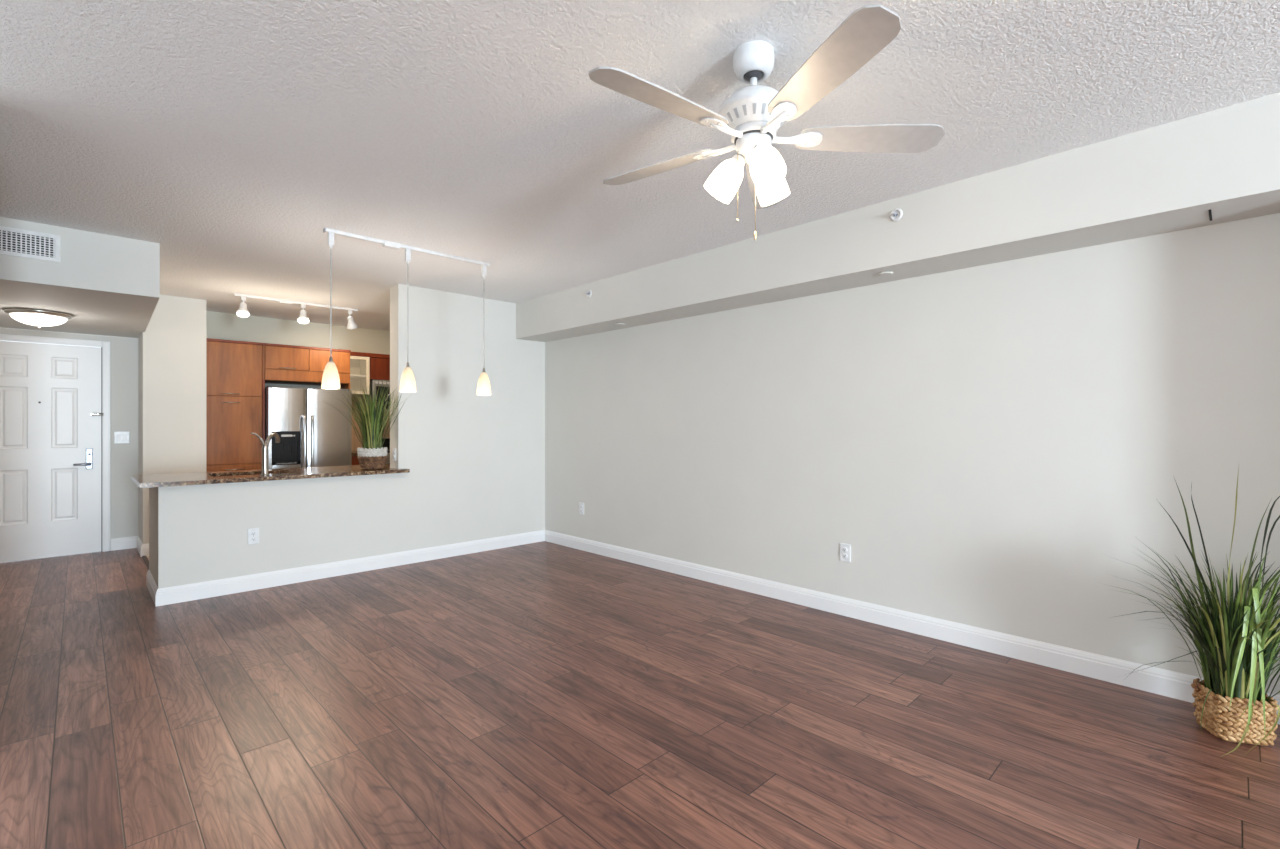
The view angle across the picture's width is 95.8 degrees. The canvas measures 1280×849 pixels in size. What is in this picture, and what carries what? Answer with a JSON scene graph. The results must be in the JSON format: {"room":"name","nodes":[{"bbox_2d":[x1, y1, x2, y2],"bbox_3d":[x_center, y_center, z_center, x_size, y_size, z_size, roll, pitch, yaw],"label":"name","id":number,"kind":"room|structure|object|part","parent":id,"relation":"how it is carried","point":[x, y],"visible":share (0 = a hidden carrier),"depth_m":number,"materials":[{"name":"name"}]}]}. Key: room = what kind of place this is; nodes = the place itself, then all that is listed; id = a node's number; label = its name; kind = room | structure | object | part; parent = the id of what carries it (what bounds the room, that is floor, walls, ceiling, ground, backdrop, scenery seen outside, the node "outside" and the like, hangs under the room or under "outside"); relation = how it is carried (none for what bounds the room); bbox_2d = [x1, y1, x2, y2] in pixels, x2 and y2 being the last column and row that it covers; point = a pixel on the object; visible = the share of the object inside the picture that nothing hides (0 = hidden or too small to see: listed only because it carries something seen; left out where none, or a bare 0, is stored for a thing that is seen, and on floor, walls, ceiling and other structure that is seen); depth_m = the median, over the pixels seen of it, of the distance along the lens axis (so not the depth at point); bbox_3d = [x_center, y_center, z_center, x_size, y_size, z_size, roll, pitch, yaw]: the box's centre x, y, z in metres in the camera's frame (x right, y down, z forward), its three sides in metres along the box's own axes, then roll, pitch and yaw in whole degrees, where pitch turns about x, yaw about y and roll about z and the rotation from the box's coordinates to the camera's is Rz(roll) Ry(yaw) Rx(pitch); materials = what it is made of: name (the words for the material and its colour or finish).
{"room":"empty living room","nodes":[
{"label":"empty living room","id":0,"kind":"room"},
{"bbox_2d":[0,328,137,550],"bbox_3d":[-5.767,0.192,5.576,1.398,2.177,0.125,0,0,-44],"label":"wall","id":1,"kind":"structure","parent":0,"point":[123,350],"depth_m":5.93,"materials":[{"name":"paint"}]},
{"bbox_2d":[0,341,103,562],"bbox_3d":[-5.694,0.250,5.492,0.875,2.044,0.115,0,0,-44],"label":"door","id":2,"kind":"structure","parent":1,"relation":"in","point":[51,454],"depth_m":5.54,"materials":[{"name":"paint"}]},
{"bbox_3d":[-5.471,0.392,5.674,0.130,0.032,0.064,0,0,-44],"label":"lever","id":3,"kind":"part","parent":2,"relation":"part of","materials":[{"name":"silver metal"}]},
{"bbox_3d":[-5.463,0.340,5.734,0.050,0.204,0.012,0,0,-44],"label":"handle plate","id":4,"kind":"part","parent":2,"relation":"part of","materials":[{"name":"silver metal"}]},
{"bbox_2d":[0,334,109,551],"bbox_3d":[-5.724,0.221,5.511,0.994,2.118,0.027,0,0,-44],"label":"trim","id":5,"kind":"structure","parent":1,"relation":"attached to","point":[105,345],"depth_m":5.82,"materials":[{"name":"paint"}]},
{"bbox_2d":[101,347,101,551],"bbox_3d":[-5.425,0.251,5.826,0.006,2.058,0.032,0,0,-44],"label":"door frame","id":6,"kind":"structure","parent":1,"relation":"attached to","point":[101,347],"depth_m":5.81,"materials":[{"name":"white wood"}]},
{"bbox_2d":[114,431,128,443],"bbox_3d":[-5.310,0.133,5.924,0.116,0.124,0.011,0,0,-44],"label":"light switch","id":7,"kind":"object","parent":1,"relation":"attached to","point":[120,437],"visible":1,"depth_m":5.92,"materials":[{"name":"plastic"}]},
{"bbox_2d":[0,217,159,337],"bbox_3d":[-4.791,-1.089,4.582,1.412,0.383,2.650,0,0,-44],"label":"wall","id":8,"kind":"structure","parent":0,"point":[109,285],"depth_m":3.97,"materials":[{"name":"paint"}]},
{"bbox_2d":[0,226,60,261],"bbox_3d":[-3.948,-1.135,3.547,0.554,0.174,0.010,0,0,-44],"label":"air vent","id":9,"kind":"object","parent":8,"relation":"in","point":[16,242],"visible":1,"depth_m":3.64,"materials":[{"name":"white metal"}]},
{"bbox_2d":[4,308,72,327],"bbox_3d":[-4.802,-0.836,4.620,0.384,0.123,0.384,0,0,-44],"label":"ceiling light","id":10,"kind":"object","parent":8,"relation":"attached to","point":[36,317],"visible":1,"depth_m":4.53,"materials":[{"name":"white glass"}]},
{"bbox_2d":[138,295,205,543],"bbox_3d":[-4.928,0.000,6.073,0.497,2.560,0.820,0,0,-44],"label":"wall","id":11,"kind":"structure","parent":0,"point":[172,347],"depth_m":5.77,"materials":[{"name":"paint"}]},
{"bbox_2d":[111,536,148,556],"bbox_3d":[-4.923,1.220,5.791,0.912,0.120,0.400,0,0,5],"label":"baseboard","id":12,"kind":"structure","parent":11,"relation":"attached to","point":[125,542],"depth_m":5.90,"materials":[{"name":"paint"}]},
{"bbox_2d":[206,311,389,450],"bbox_3d":[-3.995,0.000,7.460,2.775,2.560,0.130,0,0,-44],"label":"wall","id":13,"kind":"structure","parent":0,"point":[225,326],"depth_m":7.18,"materials":[{"name":"paint"}]},
{"bbox_2d":[262,343,350,441],"bbox_3d":[-4.032,0.191,6.889,0.912,2.178,0.658,0,0,-44],"label":"upper cabinet","id":14,"kind":"object","parent":13,"relation":"attached to","point":[281,364],"visible":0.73,"depth_m":6.61,"materials":[{"name":"brown wood"}]},
{"bbox_3d":[-4.231,0.393,6.457,0.024,1.775,0.240,0,0,-44],"label":"panel","id":15,"kind":"part","parent":14,"relation":"part of","materials":[{"name":"brown wood"}]},
{"bbox_3d":[-3.986,-0.744,6.529,0.430,0.252,0.021,0,0,-44],"label":"door","id":16,"kind":"part","parent":14,"relation":"part of","materials":[{"name":"brown wood"}]},
{"bbox_3d":[-3.829,-0.885,6.680,0.908,0.026,0.026,0,0,-44],"label":"rail","id":17,"kind":"part","parent":14,"relation":"part of","materials":[{"name":"brown wood"}]},
{"bbox_3d":[-3.826,-0.553,6.687,0.878,0.117,0.017,0,0,-44],"label":"filler panel","id":18,"kind":"part","parent":14,"relation":"part of","materials":[{"name":"brown wood"}]},
{"bbox_3d":[-3.668,-0.744,6.838,0.442,0.252,0.021,0,0,-44],"label":"door","id":19,"kind":"part","parent":14,"relation":"part of","materials":[{"name":"brown wood"}]},
{"bbox_3d":[-3.729,0.394,7.218,0.019,1.772,0.608,0,0,-44],"label":"panel","id":20,"kind":"part","parent":14,"relation":"part of","materials":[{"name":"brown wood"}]},
{"bbox_2d":[350,356,369,394],"bbox_3d":[-3.688,-0.625,7.445,0.284,0.480,0.340,0,0,-44],"label":"upper cabinet","id":21,"kind":"object","parent":13,"relation":"attached to","point":[359,366],"visible":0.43,"depth_m":7.54,"materials":[{"name":"white glass"}]},
{"bbox_2d":[350,374,365,377],"bbox_3d":[-3.699,-0.623,7.456,0.252,0.022,0.270,0,0,-44],"label":"shelf","id":22,"kind":"object","parent":21,"relation":"attached to","point":[351,375],"depth_m":7.42,"materials":[{"name":"white wood"}]},
{"bbox_2d":[370,357,389,379],"bbox_3d":[-3.306,-0.724,7.816,0.770,0.283,0.340,0,0,-44],"label":"upper cabinet","id":23,"kind":"object","parent":13,"relation":"attached to","point":[379,367],"visible":0.29,"depth_m":7.50,"materials":[{"name":"brown wood"}]},
{"bbox_2d":[350,352,389,358],"bbox_3d":[-3.366,-0.891,7.748,1.232,0.049,0.350,0,0,-44],"label":"board","id":24,"kind":"object","parent":23,"relation":"on","point":[373,355],"visible":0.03,"depth_m":7.42,"materials":[{"name":"brown wood"}]},
{"bbox_2d":[363,379,389,411],"bbox_3d":[-3.280,-0.377,7.801,0.755,0.403,0.398,0,0,-44],"label":"microwave","id":25,"kind":"object","parent":23,"relation":"attached to","point":[386,383],"visible":0.31,"depth_m":7.48,"materials":[{"name":"silver metal"}]},
{"bbox_3d":[-3.207,-0.345,7.606,0.500,0.300,0.017,0,0,-44],"label":"door","id":26,"kind":"part","parent":25,"relation":"part of","materials":[{"name":"black plastic"}]},
{"bbox_2d":[149,284,544,588],"bbox_3d":[-2.486,0.000,5.497,3.285,2.560,0.750,0,0,-44],"label":"wall","id":27,"kind":"structure","parent":0,"point":[476,463],"depth_m":5.39,"materials":[{"name":"paint"}]},
{"bbox_2d":[142,556,148,569],"bbox_3d":[-4.390,1.276,5.174,0.032,0.009,1.200,0,0,-44],"label":"trim","id":28,"kind":"structure","parent":27,"relation":"attached to","point":[145,558],"depth_m":5.39,"materials":[{"name":"wood"}]},
{"bbox_2d":[248,528,258,543],"bbox_3d":[-2.992,0.864,4.475,0.074,0.120,0.011,0,0,-44],"label":"wall outlet","id":29,"kind":"object","parent":27,"relation":"attached to","point":[253,534],"visible":1,"depth_m":4.47,"materials":[{"name":"plastic"}]},
{"bbox_2d":[131,463,409,487],"bbox_3d":[-2.554,0.418,5.392,3.250,0.031,0.885,0,0,-44],"label":"countertop","id":30,"kind":"structure","parent":27,"relation":"on","point":[196,478],"depth_m":4.66,"materials":[{"name":"brown stone"}]},
{"bbox_2d":[251,433,279,475],"bbox_3d":[-2.971,0.232,4.636,0.086,0.342,0.337,0,0,-1],"label":"faucet","id":31,"kind":"object","parent":30,"relation":"on","point":[265,445],"visible":1,"depth_m":4.54,"materials":[{"name":"silver metal"}]},
{"bbox_3d":[-2.979,0.117,4.516,0.021,0.111,0.107,0,0,29],"label":"lever handle","id":32,"kind":"part","parent":31,"relation":"part of","materials":[{"name":"silver metal"}]},
{"bbox_3d":[-2.972,0.137,4.677,0.039,0.141,0.260,0,0,-12],"label":"spout","id":33,"kind":"part","parent":31,"relation":"part of","materials":[{"name":"silver metal"}]},
{"bbox_2d":[311,382,406,469],"bbox_3d":[-2.516,0.000,5.034,0.762,0.801,0.965,0,0,-44],"label":"potted plant","id":34,"kind":"object","parent":30,"relation":"on","point":[371,456],"visible":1,"depth_m":5.12,"materials":[{"name":"green plant"}]},
{"bbox_2d":[357,456,386,469],"bbox_3d":[-2.403,0.339,5.195,0.246,0.123,0.246,0,0,-44],"label":"basket","id":35,"kind":"object","parent":34,"relation":"attached to","point":[366,462],"depth_m":5.11,"materials":[{"name":"brown wicker"}]},
{"bbox_2d":[146,530,544,606],"bbox_3d":[-2.486,1.220,5.485,3.302,0.120,0.767,0,0,-44],"label":"baseboard","id":36,"kind":"structure","parent":27,"relation":"attached to","point":[201,590],"depth_m":4.80,"materials":[{"name":"paint"}]},
{"bbox_2d":[392,448,395,460],"bbox_3d":[-2.260,0.275,5.312,0.011,0.120,0.074,0,0,-44],"label":"wall outlet","id":37,"kind":"object","parent":27,"relation":"attached to","point":[393,449],"visible":1,"depth_m":5.30,"materials":[{"name":"plastic"}]},
{"bbox_2d":[0,541,1279,848],"bbox_3d":[-0.607,1.320,-0.172,8.690,0.080,15.800,0,0,-44],"label":"floor","id":38,"kind":"structure","parent":0,"point":[544,694],"depth_m":2.42,"materials":[{"name":"brown wood"}]},
{"bbox_2d":[1108,468,1279,754],"bbox_3d":[2.333,0.715,2.359,0.767,1.122,0.705,0,0,43],"label":"potted plant","id":39,"kind":"object","parent":38,"relation":"on","point":[1231,702],"visible":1,"depth_m":2.32,"materials":[{"name":"green plant"}]},
{"bbox_2d":[1191,678,1279,745],"bbox_3d":[2.446,1.182,2.381,0.215,0.187,0.193,0,0,13],"label":"basket","id":40,"kind":"object","parent":39,"relation":"attached to","point":[1217,718],"depth_m":2.31,"materials":[{"name":"wicker"}]},
{"bbox_2d":[0,0,1279,330],"bbox_3d":[-0.603,-1.330,-0.097,8.800,0.100,15.900,0,0,-44],"label":"ceiling","id":41,"kind":"structure","parent":0,"point":[226,136],"depth_m":2.41,"materials":[{"name":"white paint"}]},
{"bbox_2d":[234,293,357,311],"bbox_3d":[-3.554,-1.262,6.041,1.140,0.036,0.052,0,0,-44],"label":"track rail","id":42,"kind":"object","parent":41,"relation":"attached to","point":[282,301],"visible":1,"depth_m":5.95,"materials":[{"name":"white metal"}]},
{"bbox_2d":[236,296,249,317],"bbox_3d":[-3.890,-1.154,5.659,0.113,0.207,0.130,0,0,-44],"label":"spotlight","id":43,"kind":"object","parent":42,"relation":"attached to","point":[242,312],"visible":1,"depth_m":5.66,"materials":[{"name":"white metal"}]},
{"bbox_2d":[297,304,309,323],"bbox_3d":[-3.513,-1.154,6.025,0.113,0.207,0.130,0,0,-44],"label":"spotlight","id":44,"kind":"object","parent":42,"relation":"attached to","point":[302,319],"visible":1,"depth_m":6.02,"materials":[{"name":"white metal"}]},
{"bbox_2d":[347,310,357,329],"bbox_3d":[-3.206,-1.155,6.436,0.120,0.206,0.129,0,0,-44],"label":"spotlight","id":45,"kind":"object","parent":42,"relation":"attached to","point":[351,324],"visible":1,"depth_m":6.39,"materials":[{"name":"white metal"}]},
{"bbox_2d":[323,228,488,266],"bbox_3d":[-1.634,-1.262,4.184,1.191,0.036,0.052,0,0,-44],"label":"track rail","id":46,"kind":"object","parent":41,"relation":"attached to","point":[387,244],"visible":1,"depth_m":4.08,"materials":[{"name":"white metal"}]},
{"bbox_2d":[321,232,339,388],"bbox_3d":[-2.031,-0.746,3.799,0.111,1.024,0.111,0,0,-44],"label":"pendant light","id":47,"kind":"object","parent":46,"relation":"hanging from","point":[330,378],"visible":1,"depth_m":3.78,"materials":[{"name":"white glass"}]},
{"bbox_3d":[-2.031,-0.323,3.799,0.111,0.178,0.111,0,0,-44],"label":"lamp shade","id":48,"kind":"part","parent":47,"relation":"part of","materials":[{"name":"glass"}]},
{"bbox_3d":[-2.031,-0.790,3.799,0.008,0.740,0.008,0,0,-44],"label":"cord","id":49,"kind":"part","parent":47,"relation":"part of","materials":[{"name":"silver metal"}]},
{"bbox_2d":[400,249,415,391],"bbox_3d":[-1.667,-0.746,4.152,0.111,1.024,0.111,0,0,-44],"label":"pendant light","id":50,"kind":"object","parent":46,"relation":"hanging from","point":[407,383],"visible":1,"depth_m":4.13,"materials":[{"name":"white glass"}]},
{"bbox_3d":[-1.667,-0.790,4.152,0.008,0.740,0.008,0,0,-44],"label":"cord","id":51,"kind":"part","parent":50,"relation":"part of","materials":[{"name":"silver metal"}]},
{"bbox_3d":[-1.667,-0.323,4.152,0.111,0.178,0.111,0,0,-44],"label":"lamp shade","id":52,"kind":"part","parent":50,"relation":"part of","materials":[{"name":"white glass"}]},
{"bbox_2d":[477,265,490,394],"bbox_3d":[-1.235,-0.746,4.572,0.111,1.024,0.111,0,0,-44],"label":"pendant light","id":53,"kind":"object","parent":46,"relation":"hanging from","point":[483,387],"visible":1,"depth_m":4.55,"materials":[{"name":"white glass"}]},
{"bbox_3d":[-1.235,-0.790,4.572,0.008,0.740,0.008,0,0,-44],"label":"cord","id":54,"kind":"part","parent":53,"relation":"part of","materials":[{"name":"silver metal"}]},
{"bbox_3d":[-1.235,-0.323,4.572,0.111,0.178,0.111,0,0,-44],"label":"lamp shade","id":55,"kind":"part","parent":53,"relation":"part of","materials":[{"name":"white glass"}]},
{"bbox_2d":[588,5,944,240],"bbox_3d":[0.354,-0.951,1.991,1.230,0.659,1.238,0,0,-44],"label":"ceiling fan","id":56,"kind":"object","parent":41,"relation":"hanging from","point":[752,115],"visible":1,"depth_m":1.91,"materials":[{"name":"white wood"}]},
{"bbox_3d":[0.066,-0.988,2.229,0.493,0.036,0.132,0,0,36],"label":"blade","id":57,"kind":"part","parent":56,"relation":"part of","materials":[{"name":"laminate"}]},
{"bbox_3d":[0.069,-0.988,1.758,0.493,0.036,0.132,0,0,-36],"label":"blade","id":58,"kind":"part","parent":56,"relation":"part of","materials":[{"name":"laminate"}]},
{"bbox_3d":[0.290,-0.851,2.026,0.121,0.145,0.136,0,0,-44],"label":"lamp shade","id":59,"kind":"part","parent":56,"relation":"part of","materials":[{"name":"white glass"}]},
{"bbox_3d":[0.339,-0.824,1.985,0.011,0.238,0.003,0,0,-11],"label":"pull chain","id":60,"kind":"part","parent":56,"relation":"part of","materials":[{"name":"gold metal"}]},
{"bbox_3d":[0.388,-0.794,1.944,0.003,0.298,0.010,0,0,5],"label":"pull chain","id":61,"kind":"part","parent":56,"relation":"part of","materials":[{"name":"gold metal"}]},
{"bbox_3d":[0.514,-0.988,2.378,0.132,0.036,0.493,0,0,18],"label":"blade","id":62,"kind":"part","parent":56,"relation":"part of","materials":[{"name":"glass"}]},
{"bbox_3d":[0.410,-0.868,1.904,0.057,0.081,0.067,0,0,-44],"label":"bulb","id":63,"kind":"part","parent":56,"relation":"part of","materials":[{"name":"white glass"}]},
{"bbox_3d":[0.413,-0.851,1.891,0.123,0.145,0.134,0,0,-44],"label":"lamp shade","id":64,"kind":"part","parent":56,"relation":"part of","materials":[{"name":"white glass"}]},
{"bbox_3d":[0.470,-0.851,2.065,0.139,0.145,0.110,0,0,-44],"label":"lamp shade","id":65,"kind":"part","parent":56,"relation":"part of","materials":[{"name":"white glass"}]},
{"bbox_3d":[0.519,-0.988,1.615,0.132,0.036,0.493,0,0,-18],"label":"blade","id":66,"kind":"part","parent":56,"relation":"part of","materials":[{"name":"laminate"}]},
{"bbox_3d":[0.794,-0.988,1.998,0.493,0.036,0.132,0,0,0],"label":"blade","id":67,"kind":"part","parent":56,"relation":"part of","materials":[{"name":"laminate"}]},
{"bbox_2d":[516,92,1279,341],"bbox_3d":[3.280,-1.093,1.653,0.372,0.374,12.800,0,0,-44],"label":"ceiling beam","id":68,"kind":"structure","parent":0,"point":[1165,178],"depth_m":2.98,"materials":[{"name":"paint"}]},
{"bbox_2d":[585,290,591,297],"bbox_3d":[-0.474,-1.184,5.216,0.047,0.072,0.072,0,0,-44],"label":"sprinkler","id":69,"kind":"object","parent":68,"relation":"attached to","point":[589,292],"visible":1,"depth_m":5.21,"materials":[{"name":"white metal"}]},
{"bbox_2d":[877,271,892,275],"bbox_3d":[1.465,-0.900,3.450,0.088,0.011,0.088,0,0,-44],"label":"sprinkler cover","id":70,"kind":"object","parent":68,"relation":"attached to","point":[885,273],"visible":1,"depth_m":3.43,"materials":[{"name":"metal"}]},
{"bbox_2d":[890,208,902,221],"bbox_3d":[1.434,-1.184,3.253,0.047,0.072,0.072,0,0,-44],"label":"sprinkler","id":71,"kind":"object","parent":68,"relation":"attached to","point":[896,214],"visible":1,"depth_m":3.26,"materials":[{"name":"white metal"}]},
{"bbox_2d":[1208,209,1211,220],"bbox_3d":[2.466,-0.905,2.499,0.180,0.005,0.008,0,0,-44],"label":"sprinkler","id":72,"kind":"structure","parent":68,"relation":"attached to","point":[1210,213],"depth_m":2.50,"materials":[{"name":"grey metal"}]},
{"bbox_2d":[545,213,1279,694],"bbox_3d":[3.421,0.000,1.860,0.120,2.560,13.100,0,0,-44],"label":"wall","id":73,"kind":"structure","parent":0,"point":[983,442],"depth_m":3.34,"materials":[{"name":"paint"}]},
{"bbox_2d":[579,502,583,514],"bbox_3d":[-0.597,0.859,5.902,0.011,0.120,0.074,0,0,-44],"label":"wall outlet","id":74,"kind":"object","parent":73,"relation":"attached to","point":[581,505],"visible":1,"depth_m":5.89,"materials":[{"name":"plastic"}]},
{"bbox_2d":[840,543,850,561],"bbox_3d":[1.375,0.859,3.873,0.011,0.120,0.074,0,0,-44],"label":"wall outlet","id":75,"kind":"object","parent":73,"relation":"attached to","point":[845,549],"visible":1,"depth_m":3.87,"materials":[{"name":"plastic"}]},
{"bbox_2d":[545,530,1279,724],"bbox_3d":[0.902,1.220,4.355,0.017,0.120,5.610,0,0,-44],"label":"baseboard","id":76,"kind":"structure","parent":73,"relation":"attached to","point":[1172,684],"depth_m":3.46,"materials":[{"name":"paint"}]},
{"bbox_3d":[-3.251,1.320,6.392,3.355,0.080,2.900,0,0,-44],"label":"floor","id":77,"kind":"structure","parent":0,"visible":0},
{"bbox_2d":[206,338,262,471],"bbox_3d":[-4.540,0.191,6.394,0.505,2.178,0.660,0,0,-44],"label":"pantry cabinet","id":78,"kind":"object","parent":77,"relation":"on","point":[233,368],"visible":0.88,"depth_m":6.17,"materials":[{"name":"brown wood"}]},
{"bbox_3d":[-4.338,0.804,6.187,0.492,0.752,0.021,0,0,-44],"label":"drawer","id":79,"kind":"part","parent":78,"relation":"part of","materials":[{"name":"brown wood"}]},
{"bbox_3d":[-4.338,0.061,6.187,0.492,0.721,0.021,0,0,-44],"label":"door","id":80,"kind":"part","parent":78,"relation":"part of","materials":[{"name":"brown wood"}]},
{"bbox_3d":[-4.338,-0.588,6.187,0.492,0.565,0.021,0,0,-44],"label":"door","id":81,"kind":"part","parent":78,"relation":"part of","materials":[{"name":"brown wood"}]},
{"bbox_3d":[-4.337,-0.885,6.186,0.505,0.026,0.026,0,0,-44],"label":"rail","id":82,"kind":"part","parent":78,"relation":"part of","materials":[{"name":"brown wood"}]},
{"bbox_2d":[265,386,351,468],"bbox_3d":[-3.944,0.429,6.800,0.854,1.702,0.748,0,0,-44],"label":"refrigerator","id":83,"kind":"object","parent":77,"relation":"on","point":[310,431],"visible":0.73,"depth_m":6.54,"materials":[{"name":"grey metal"}]},
{"bbox_3d":[-3.931,0.408,6.441,0.368,1.623,0.082,0,0,-44],"label":"freezer door","id":84,"kind":"part","parent":83,"relation":"part of","materials":[{"name":"silver metal"}]},
{"bbox_3d":[-3.772,0.254,6.498,0.029,0.730,0.075,0,0,-44],"label":"handle","id":85,"kind":"part","parent":83,"relation":"part of","materials":[{"name":"silver metal"}]},
{"bbox_3d":[-3.716,0.254,6.552,0.029,0.730,0.075,0,0,-44],"label":"handle","id":86,"kind":"part","parent":83,"relation":"part of","materials":[{"name":"silver metal"}]},
{"bbox_3d":[-3.621,0.408,6.742,0.466,1.623,0.082,0,0,-44],"label":"fridge door","id":87,"kind":"part","parent":83,"relation":"part of","materials":[{"name":"silver metal"}]},
{"bbox_2d":[352,456,359,464],"bbox_3d":[-3.603,0.830,7.345,0.334,0.900,0.602,0,0,-44],"label":"base cabinet","id":88,"kind":"object","parent":77,"relation":"on","point":[354,458],"visible":0.02,"depth_m":7.05,"materials":[{"name":"brown wood"}]},
{"bbox_2d":[363,438,389,463],"bbox_3d":[-3.195,0.735,7.715,0.756,1.090,0.630,0,0,-44],"label":"range","id":89,"kind":"object","parent":77,"relation":"on","point":[386,441],"visible":0.02,"depth_m":7.82,"materials":[{"name":"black metal"}]},
{"bbox_3d":[-3.399,0.335,7.925,0.756,0.290,0.045,0,0,-44],"label":"panel","id":90,"kind":"part","parent":89,"relation":"part of","materials":[{"name":"black plastic"}]}
]}

